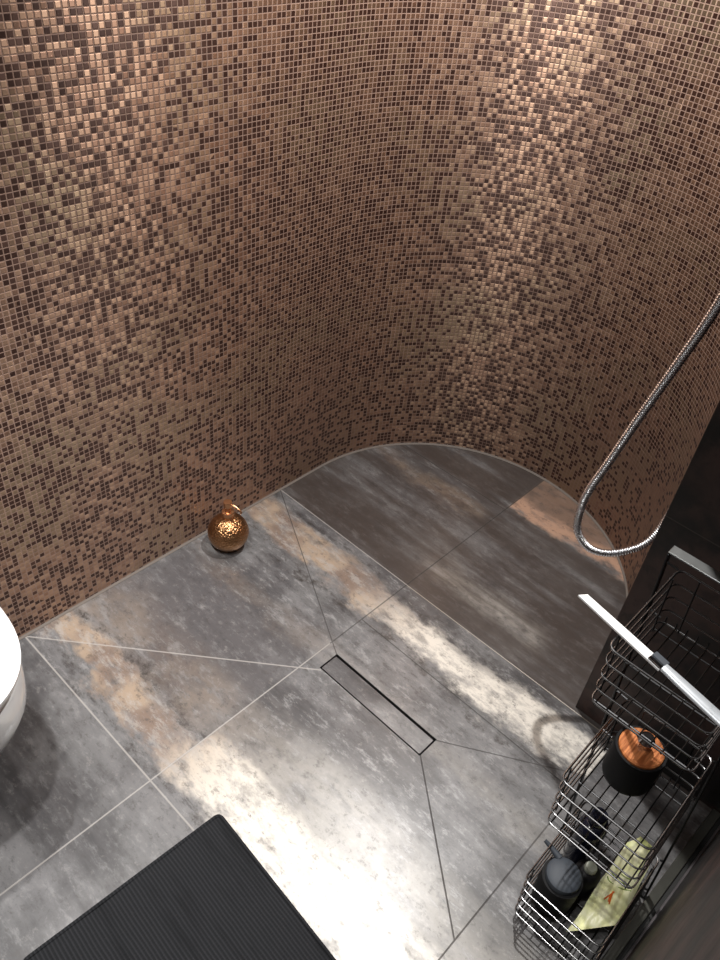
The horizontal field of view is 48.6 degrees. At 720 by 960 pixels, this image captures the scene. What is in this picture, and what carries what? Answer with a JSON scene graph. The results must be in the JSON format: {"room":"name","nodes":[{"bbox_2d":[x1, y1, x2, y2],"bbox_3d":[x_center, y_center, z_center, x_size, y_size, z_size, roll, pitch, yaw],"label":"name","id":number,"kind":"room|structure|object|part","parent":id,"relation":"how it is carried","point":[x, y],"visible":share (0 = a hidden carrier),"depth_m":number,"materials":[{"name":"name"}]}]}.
{"room":"bathroom","nodes":[
{"label":"bathroom","id":0,"kind":"room"},
{"bbox_2d":[0,445,711,959],"bbox_3d":[-0.044,0.958,1.454,2.500,0.040,3.450,35,48,29],"label":"floor","id":1,"kind":"structure","parent":0,"point":[192,689],"depth_m":1.87,"materials":[{"name":"tile"}]},
{"bbox_2d":[23,814,335,959],"bbox_3d":[-0.244,0.948,1.397,0.436,0.010,0.626,-28,51,-34],"label":"bath mat","id":2,"kind":"object","parent":1,"relation":"on","point":[208,896],"visible":1,"depth_m":1.52,"materials":[{"name":"black fabric"}]},
{"bbox_2d":[208,499,248,552],"bbox_3d":[-0.368,0.121,2.224,0.115,0.166,0.115,35,48,29],"label":"ornament","id":3,"kind":"object","parent":1,"relation":"on","point":[228,531],"visible":1,"depth_m":2.20,"materials":[{"name":"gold metal"}]},
{"bbox_3d":[-0.338,0.079,2.172,0.040,0.022,0.007,21,42,16],"label":"spout","id":4,"kind":"part","parent":3,"relation":"part of","materials":[{"name":"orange metal"}]},
{"bbox_2d":[320,654,436,755],"bbox_3d":[0.038,0.550,1.937,0.331,0.035,0.062,35,48,29],"label":"floor drain","id":5,"kind":"object","parent":1,"relation":"in","point":[394,718],"visible":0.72,"depth_m":1.92,"materials":[{"name":"metal"}]},
{"bbox_2d":[515,545,719,959],"bbox_3d":[0.465,0.528,1.388,0.265,0.786,0.288,35,48,29],"label":"wire rack","id":6,"kind":"object","parent":1,"relation":"on","point":[678,553],"visible":0.88,"depth_m":1.32,"materials":[{"name":"metal"}]},
{"bbox_2d":[532,839,582,916],"bbox_3d":[0.378,0.782,1.559,0.103,0.119,0.079,35,48,29],"label":"lidded pot","id":7,"kind":"object","parent":6,"relation":"in","point":[560,880],"visible":0.97,"depth_m":1.52,"materials":[{"name":"black ceramic"}]},
{"bbox_3d":[0.374,0.722,1.554,0.041,0.023,0.015,35,48,29],"label":"lever","id":8,"kind":"part","parent":7,"relation":"part of","materials":[{"name":"black plastic"}]},
{"bbox_3d":[0.390,0.756,1.526,0.069,0.020,0.069,35,48,29],"label":"lid","id":9,"kind":"part","parent":7,"relation":"part of","materials":[{"name":"black plastic"}]},
{"bbox_2d":[562,807,608,863],"bbox_3d":[0.458,0.716,1.603,0.056,0.178,0.068,35,48,29],"label":"shampoo bottle","id":10,"kind":"object","parent":6,"relation":"in","point":[570,851],"visible":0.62,"depth_m":1.57,"materials":[{"name":"black plastic"}]},
{"bbox_2d":[576,859,600,898],"bbox_3d":[0.447,0.787,1.583,0.051,0.093,0.051,35,48,29],"label":"bottle","id":11,"kind":"object","parent":6,"relation":"in","point":[591,874],"visible":0.78,"depth_m":1.56,"materials":[{"name":"black plastic"}]},
{"bbox_2d":[568,836,651,930],"bbox_3d":[0.491,0.794,1.531,0.072,0.149,0.183,35,48,29],"label":"tube","id":12,"kind":"object","parent":6,"relation":"in","point":[609,900],"visible":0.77,"depth_m":1.54,"materials":[{"name":"green plastic"}]},
{"bbox_2d":[604,891,614,903],"bbox_3d":[0.483,0.804,1.540,0.014,0.019,0.020,35,48,29],"label":"print","id":13,"kind":"object","parent":12,"relation":"attached to","point":[609,896],"depth_m":1.54},
{"bbox_3d":[0.467,0.435,1.500,0.012,0.783,0.080,-7,42,-16],"label":"post","id":14,"kind":"part","parent":6,"relation":"part of","materials":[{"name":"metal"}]},
{"bbox_2d":[602,725,667,796],"bbox_3d":[0.494,0.492,1.422,0.093,0.126,0.093,35,48,29],"label":"storage jar","id":15,"kind":"object","parent":6,"relation":"in","point":[630,766],"visible":0.9,"depth_m":1.40,"materials":[{"name":"black ceramic"}]},
{"bbox_3d":[0.496,0.473,1.406,0.080,0.010,0.080,35,48,29],"label":"lid","id":16,"kind":"part","parent":15,"relation":"part of","materials":[{"name":"brown wood"}]},
{"bbox_3d":[0.498,0.457,1.392,0.031,0.033,0.031,35,48,29],"label":"knob","id":17,"kind":"part","parent":15,"relation":"part of","materials":[{"name":"silver metal"}]},
{"bbox_2d":[578,594,719,726],"bbox_3d":[0.430,0.270,1.083,0.022,0.010,0.355,-20,47,-28],"label":"squeegee","id":18,"kind":"object","parent":6,"relation":"on","point":[656,659],"visible":1,"depth_m":1.10,"materials":[{"name":"white metal"}]},
{"bbox_3d":[0.374,0.215,1.145,0.017,0.004,0.155,-20,47,-28],"label":"blade","id":19,"kind":"part","parent":18,"relation":"part of","materials":[{"name":"white plastic"}]},
{"bbox_3d":[0.473,0.316,1.037,0.020,0.010,0.199,-20,47,-28],"label":"handle","id":20,"kind":"part","parent":18,"relation":"part of","materials":[{"name":"silver metal"}]},
{"bbox_3d":[0.611,0.534,1.404,0.012,0.783,0.080,-7,42,-16],"label":"post","id":21,"kind":"part","parent":6,"relation":"part of","materials":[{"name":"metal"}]},
{"bbox_2d":[0,0,719,637],"bbox_3d":[-0.356,-0.262,0.910,1.214,2.450,3.307,35,48,29],"label":"wall","id":22,"kind":"structure","parent":0,"point":[248,247],"depth_m":1.93,"materials":[{"name":"brown tile"}]},
{"bbox_2d":[0,607,26,753],"bbox_3d":[-0.844,0.428,1.502,0.474,0.348,0.384,35,48,29],"label":"toilet","id":23,"kind":"object","parent":22,"relation":"attached to","point":[13,691],"visible":1,"depth_m":1.41,"materials":[{"name":"white ceramic"}]},
{"bbox_3d":[-0.815,0.329,1.397,0.418,0.014,0.374,35,48,29],"label":"seat","id":24,"kind":"part","parent":23,"relation":"part of","materials":[{"name":"white plastic"}]},
{"bbox_3d":[-0.812,0.315,1.385,0.430,0.020,0.384,35,48,29],"label":"lid","id":25,"kind":"part","parent":23,"relation":"part of","materials":[{"name":"white plastic"}]},
{"bbox_3d":[-0.848,0.440,1.516,0.467,0.311,0.382,35,48,29],"label":"bowl","id":26,"kind":"part","parent":23,"relation":"part of","materials":[{"name":"white ceramic"}]},
{"bbox_2d":[18,443,627,639],"bbox_3d":[-0.498,0.678,1.678,1.054,0.008,3.227,35,48,29],"label":"trim","id":27,"kind":"structure","parent":22,"relation":"attached to","point":[393,444],"depth_m":2.45,"materials":[{"name":"grey plastic"}]},
{"bbox_2d":[573,292,719,556],"bbox_3d":[0.541,-0.229,1.287,0.177,1.164,0.346,27,44,22],"label":"shower hose","id":28,"kind":"object","parent":22,"relation":"attached to","point":[713,312],"visible":0.77,"depth_m":1.46,"materials":[{"name":"metal"}]},
{"bbox_2d":[576,400,719,812],"bbox_3d":[0.927,-0.263,1.097,0.583,2.450,0.206,35,48,29],"label":"wall","id":29,"kind":"structure","parent":0,"point":[691,522],"depth_m":1.65,"materials":[{"name":"black tile"}]},
{"bbox_2d":[626,829,719,959],"bbox_3d":[0.684,0.144,0.587,0.436,2.450,1.074,35,48,29],"label":"wall","id":30,"kind":"structure","parent":0,"point":[687,927],"depth_m":0.94,"materials":[{"name":"brown wood"}]},
{"bbox_2d":[601,808,719,959],"bbox_3d":[0.442,0.942,1.505,0.995,0.009,0.020,-29,52,-35],"label":"trim","id":31,"kind":"structure","parent":30,"relation":"attached to","point":[655,895],"depth_m":1.64,"materials":[{"name":"metal"}]},
{"bbox_2d":[616,817,719,959],"bbox_3d":[0.452,0.952,1.500,0.995,0.003,0.008,-29,52,-35],"label":"trim","id":32,"kind":"structure","parent":30,"relation":"attached to","point":[650,916],"depth_m":1.64,"materials":[{"name":"black metal"}]},
{"bbox_2d":[623,825,719,959],"bbox_3d":[0.458,0.948,1.491,0.995,0.022,0.004,-29,52,-35],"label":"trim","id":33,"kind":"structure","parent":30,"relation":"attached to","point":[718,828],"depth_m":1.62,"materials":[{"name":"black metal"}]}
]}

